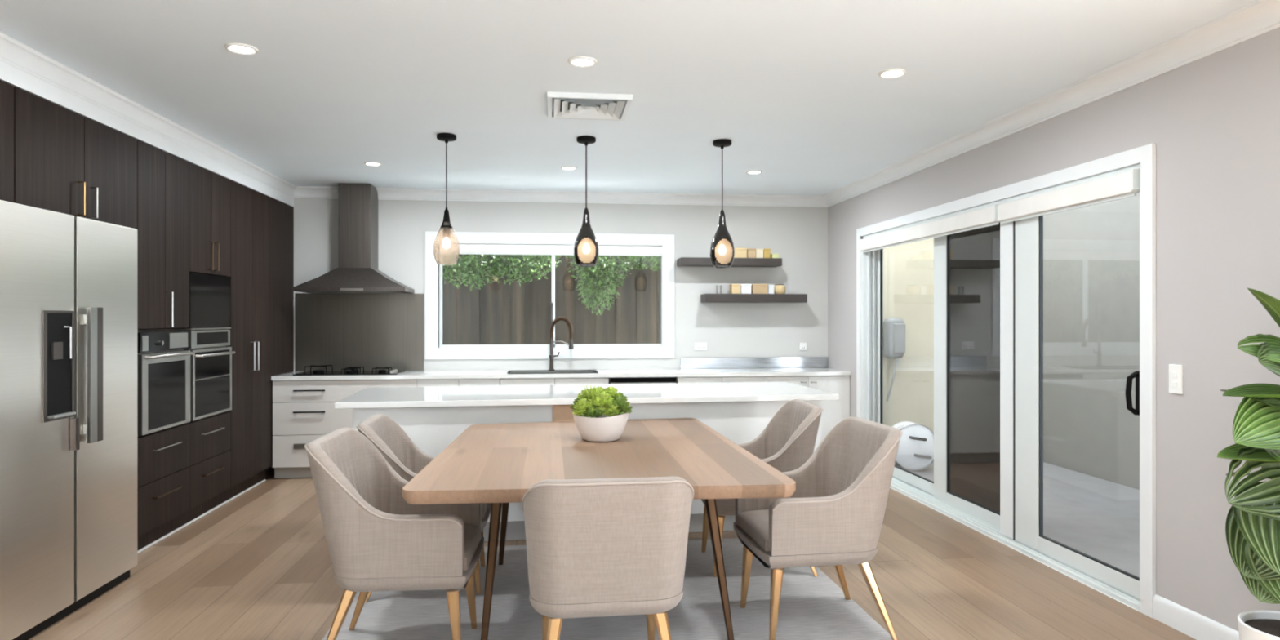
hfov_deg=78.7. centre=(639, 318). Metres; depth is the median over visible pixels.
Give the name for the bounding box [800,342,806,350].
electrical outlet
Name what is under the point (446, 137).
pendant light
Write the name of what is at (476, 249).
roller blind
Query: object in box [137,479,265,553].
trim
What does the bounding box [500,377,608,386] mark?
base cabinet
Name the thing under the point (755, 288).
storage box
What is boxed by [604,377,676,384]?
dishwasher
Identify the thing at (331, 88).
ceiling
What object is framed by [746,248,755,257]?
storage box
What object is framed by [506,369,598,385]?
sink
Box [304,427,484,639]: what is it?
dining chair
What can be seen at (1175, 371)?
light switch
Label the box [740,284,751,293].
storage box
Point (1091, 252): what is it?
wall
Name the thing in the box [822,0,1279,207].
crown molding
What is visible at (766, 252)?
storage box
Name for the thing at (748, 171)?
recessed light
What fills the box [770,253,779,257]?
storage box
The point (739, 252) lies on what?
storage box
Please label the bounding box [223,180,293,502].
pantry cabinet
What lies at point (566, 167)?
recessed light
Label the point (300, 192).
crown molding
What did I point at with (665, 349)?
window
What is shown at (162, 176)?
tall cabinet
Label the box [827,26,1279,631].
wall
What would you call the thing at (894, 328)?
hose reel
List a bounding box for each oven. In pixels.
[137,330,194,435]
[187,329,235,421]
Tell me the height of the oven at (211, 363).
0.623 m
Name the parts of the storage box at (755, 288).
lid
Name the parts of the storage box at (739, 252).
lid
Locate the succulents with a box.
[569,384,632,441]
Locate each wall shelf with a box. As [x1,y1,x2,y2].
[676,257,782,267]
[700,293,807,302]
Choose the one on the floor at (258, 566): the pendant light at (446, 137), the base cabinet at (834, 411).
the base cabinet at (834, 411)
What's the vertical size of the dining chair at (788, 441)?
0.924 m
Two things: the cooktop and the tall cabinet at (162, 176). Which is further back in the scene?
the cooktop
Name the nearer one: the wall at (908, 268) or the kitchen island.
the kitchen island
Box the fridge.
[0,200,137,639]
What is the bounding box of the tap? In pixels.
[548,302,573,369]
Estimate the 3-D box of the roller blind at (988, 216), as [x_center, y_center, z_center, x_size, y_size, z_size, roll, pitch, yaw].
[2.179,-0.670,6.110,0.059,0.129,2.222,0,0,-7]
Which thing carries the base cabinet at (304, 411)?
on the floor at (258, 566)
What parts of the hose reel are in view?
casing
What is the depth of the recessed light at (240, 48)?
3.62 m
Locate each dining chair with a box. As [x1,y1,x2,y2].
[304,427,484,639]
[355,413,490,602]
[521,475,693,639]
[701,399,822,577]
[733,416,902,639]
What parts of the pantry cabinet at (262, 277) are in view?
door, handle, handle, door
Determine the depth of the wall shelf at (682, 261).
7.76 m
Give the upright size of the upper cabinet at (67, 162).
0.558 m
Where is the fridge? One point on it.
(68, 282)
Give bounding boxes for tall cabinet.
[137,139,189,551]
[182,162,231,525]
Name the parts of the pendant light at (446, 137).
cord, bulb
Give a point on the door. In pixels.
(988, 281)
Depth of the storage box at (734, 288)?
7.80 m
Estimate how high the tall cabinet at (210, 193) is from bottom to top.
2.495 m
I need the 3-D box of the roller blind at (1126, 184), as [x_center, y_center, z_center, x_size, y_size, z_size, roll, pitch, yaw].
[2.376,-0.670,4.409,0.059,0.129,1.177,0,0,-7]
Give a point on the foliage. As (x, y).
(495, 260)
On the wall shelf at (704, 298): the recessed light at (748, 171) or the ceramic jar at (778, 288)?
the ceramic jar at (778, 288)
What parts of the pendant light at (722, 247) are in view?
cord, lamp shade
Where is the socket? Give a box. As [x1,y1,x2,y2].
[443,207,449,229]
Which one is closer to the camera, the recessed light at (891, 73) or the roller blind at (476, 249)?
the recessed light at (891, 73)
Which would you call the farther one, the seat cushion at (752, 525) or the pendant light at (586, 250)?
the pendant light at (586, 250)
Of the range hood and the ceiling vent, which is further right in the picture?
the ceiling vent
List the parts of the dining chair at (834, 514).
leg, leg, seat, leg, leg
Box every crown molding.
[0,31,296,197]
[293,186,827,207]
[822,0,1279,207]
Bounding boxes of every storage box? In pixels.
[728,284,741,293]
[733,247,746,257]
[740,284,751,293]
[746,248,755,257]
[751,284,768,293]
[755,248,764,257]
[763,248,770,257]
[768,284,774,293]
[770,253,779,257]
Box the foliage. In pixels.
[442,253,561,291]
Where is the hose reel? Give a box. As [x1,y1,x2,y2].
[883,317,905,401]
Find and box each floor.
[27,467,1195,639]
[894,458,1139,577]
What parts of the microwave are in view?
trim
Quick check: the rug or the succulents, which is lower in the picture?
the rug
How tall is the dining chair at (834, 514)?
0.924 m
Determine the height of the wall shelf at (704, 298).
0.085 m
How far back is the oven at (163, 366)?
4.92 m
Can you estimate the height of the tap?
0.670 m
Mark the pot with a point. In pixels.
(1258, 624)
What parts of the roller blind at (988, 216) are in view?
rail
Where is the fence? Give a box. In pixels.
[442,253,661,344]
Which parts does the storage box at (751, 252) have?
lid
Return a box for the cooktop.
[293,364,404,375]
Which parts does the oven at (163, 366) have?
plate, knob, control panel, door glass, handle, trim plate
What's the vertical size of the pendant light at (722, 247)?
0.895 m
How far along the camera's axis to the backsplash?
7.56 m
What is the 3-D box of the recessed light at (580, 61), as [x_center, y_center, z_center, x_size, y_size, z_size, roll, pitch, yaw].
[-0.280,-1.250,3.803,0.140,0.010,0.140,0,0,-7]
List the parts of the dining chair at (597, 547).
leg, leg, seat, leg, leg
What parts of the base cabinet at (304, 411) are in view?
drawer, handle, handle, handle, drawer, drawer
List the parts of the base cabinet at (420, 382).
door, door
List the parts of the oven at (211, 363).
control panel, door glass, handle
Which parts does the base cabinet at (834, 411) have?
door, door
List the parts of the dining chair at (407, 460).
leg, leg, leg, seat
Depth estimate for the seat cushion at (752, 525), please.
3.61 m
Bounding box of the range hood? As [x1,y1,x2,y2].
[293,182,414,293]
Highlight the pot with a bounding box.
[1237,609,1279,639]
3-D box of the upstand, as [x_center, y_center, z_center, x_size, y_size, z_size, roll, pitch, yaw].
[1.181,0.454,8.013,1.551,0.108,0.012,0,0,-7]
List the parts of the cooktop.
burner, plate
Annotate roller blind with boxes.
[439,244,662,256]
[859,204,1000,253]
[997,168,1139,223]
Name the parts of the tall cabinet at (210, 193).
door, drawer, drawer, handle, handle, handle, handle, door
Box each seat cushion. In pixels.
[463,524,480,570]
[482,502,487,518]
[736,509,769,551]
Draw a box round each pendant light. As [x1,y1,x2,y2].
[436,133,456,248]
[573,135,599,266]
[710,138,734,267]
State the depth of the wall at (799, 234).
7.93 m
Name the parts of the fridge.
door, handle, handle, door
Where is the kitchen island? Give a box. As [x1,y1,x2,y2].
[334,382,839,541]
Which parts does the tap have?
post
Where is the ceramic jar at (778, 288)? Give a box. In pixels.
[773,284,786,293]
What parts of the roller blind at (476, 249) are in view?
rail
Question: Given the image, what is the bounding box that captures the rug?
[321,537,892,639]
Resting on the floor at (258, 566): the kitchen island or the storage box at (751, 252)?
the kitchen island
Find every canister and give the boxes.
[715,284,718,293]
[720,284,722,293]
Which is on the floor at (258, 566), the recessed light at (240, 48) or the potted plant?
the potted plant
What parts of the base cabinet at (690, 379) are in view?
door, door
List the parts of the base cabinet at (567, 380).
door, door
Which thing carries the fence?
on the ground
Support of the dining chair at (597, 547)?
on the rug
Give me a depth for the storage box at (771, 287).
7.84 m
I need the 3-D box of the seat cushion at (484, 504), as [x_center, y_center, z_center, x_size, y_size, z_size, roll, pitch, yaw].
[-1.071,0.989,4.206,0.480,0.078,0.456,0,0,-9]
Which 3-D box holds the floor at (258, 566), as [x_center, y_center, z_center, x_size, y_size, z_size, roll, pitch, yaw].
[-0.337,1.480,2.493,6.225,0.100,11.030,0,0,-7]
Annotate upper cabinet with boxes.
[0,80,13,202]
[13,86,137,229]
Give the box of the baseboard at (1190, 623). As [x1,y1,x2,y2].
[1152,594,1239,639]
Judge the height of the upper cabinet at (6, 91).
0.558 m
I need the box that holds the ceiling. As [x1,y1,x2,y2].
[0,0,1257,195]
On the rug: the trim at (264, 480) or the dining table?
the dining table
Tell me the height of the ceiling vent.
0.033 m
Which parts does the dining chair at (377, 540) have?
leg, leg, seat, leg, leg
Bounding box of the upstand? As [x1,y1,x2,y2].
[680,356,827,368]
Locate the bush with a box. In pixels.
[564,255,661,315]
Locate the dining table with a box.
[402,417,795,639]
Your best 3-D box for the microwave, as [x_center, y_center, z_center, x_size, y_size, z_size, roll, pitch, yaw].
[-3.368,-0.117,5.635,0.526,0.390,0.679,0,0,-7]
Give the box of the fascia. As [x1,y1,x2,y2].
[0,60,293,206]
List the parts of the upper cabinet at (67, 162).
door, handle, handle, door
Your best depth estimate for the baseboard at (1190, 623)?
3.51 m
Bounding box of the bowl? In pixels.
[572,412,629,441]
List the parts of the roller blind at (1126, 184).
rail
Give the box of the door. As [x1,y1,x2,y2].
[856,143,1155,617]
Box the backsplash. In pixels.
[294,293,423,371]
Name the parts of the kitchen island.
timber panel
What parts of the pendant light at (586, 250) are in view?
cord, lamp shade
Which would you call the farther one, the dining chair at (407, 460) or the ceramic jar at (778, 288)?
the ceramic jar at (778, 288)
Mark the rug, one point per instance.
(811, 607)
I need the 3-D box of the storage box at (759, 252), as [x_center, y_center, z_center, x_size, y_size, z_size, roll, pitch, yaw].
[1.198,-0.651,7.885,0.079,0.098,0.114,0,0,-7]
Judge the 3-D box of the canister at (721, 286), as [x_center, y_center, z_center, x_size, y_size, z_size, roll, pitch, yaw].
[0.812,-0.290,7.826,0.025,0.090,0.025,0,0,-7]
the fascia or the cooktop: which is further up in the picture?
the fascia
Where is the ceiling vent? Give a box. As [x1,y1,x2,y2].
[546,91,633,120]
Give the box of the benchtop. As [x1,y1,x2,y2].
[271,367,850,380]
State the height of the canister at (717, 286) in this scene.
0.090 m
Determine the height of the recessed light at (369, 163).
0.010 m
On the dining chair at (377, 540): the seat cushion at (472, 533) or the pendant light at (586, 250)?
the seat cushion at (472, 533)
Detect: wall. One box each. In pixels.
[269,198,827,467]
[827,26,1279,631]
[883,238,933,432]
[1043,191,1139,489]
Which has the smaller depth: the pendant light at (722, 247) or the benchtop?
the pendant light at (722, 247)
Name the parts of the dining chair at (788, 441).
leg, seat, leg, leg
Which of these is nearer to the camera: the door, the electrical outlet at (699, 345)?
the door
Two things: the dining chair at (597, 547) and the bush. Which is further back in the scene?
the bush
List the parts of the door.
sliding panel, sliding panel, meeting post, sliding panel, handle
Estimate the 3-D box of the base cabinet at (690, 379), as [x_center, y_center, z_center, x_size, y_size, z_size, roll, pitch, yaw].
[0.743,0.988,7.641,0.855,0.879,0.630,0,0,-7]
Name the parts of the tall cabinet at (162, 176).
door, drawer, drawer, handle, handle, handle, door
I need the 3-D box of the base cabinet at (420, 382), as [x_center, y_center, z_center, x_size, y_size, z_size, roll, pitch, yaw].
[-1.680,0.988,7.376,0.740,0.879,0.600,0,0,-7]
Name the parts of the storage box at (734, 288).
lid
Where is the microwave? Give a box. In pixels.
[186,272,231,329]
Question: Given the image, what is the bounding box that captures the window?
[425,231,674,359]
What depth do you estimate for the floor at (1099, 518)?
5.80 m
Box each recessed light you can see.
[224,42,258,54]
[364,161,382,165]
[560,165,577,169]
[568,56,596,66]
[746,170,762,173]
[878,68,906,78]
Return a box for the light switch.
[1168,364,1182,394]
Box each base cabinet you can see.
[272,378,417,478]
[417,377,503,386]
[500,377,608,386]
[675,376,765,383]
[765,375,849,443]
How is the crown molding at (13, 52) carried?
attached to the fascia

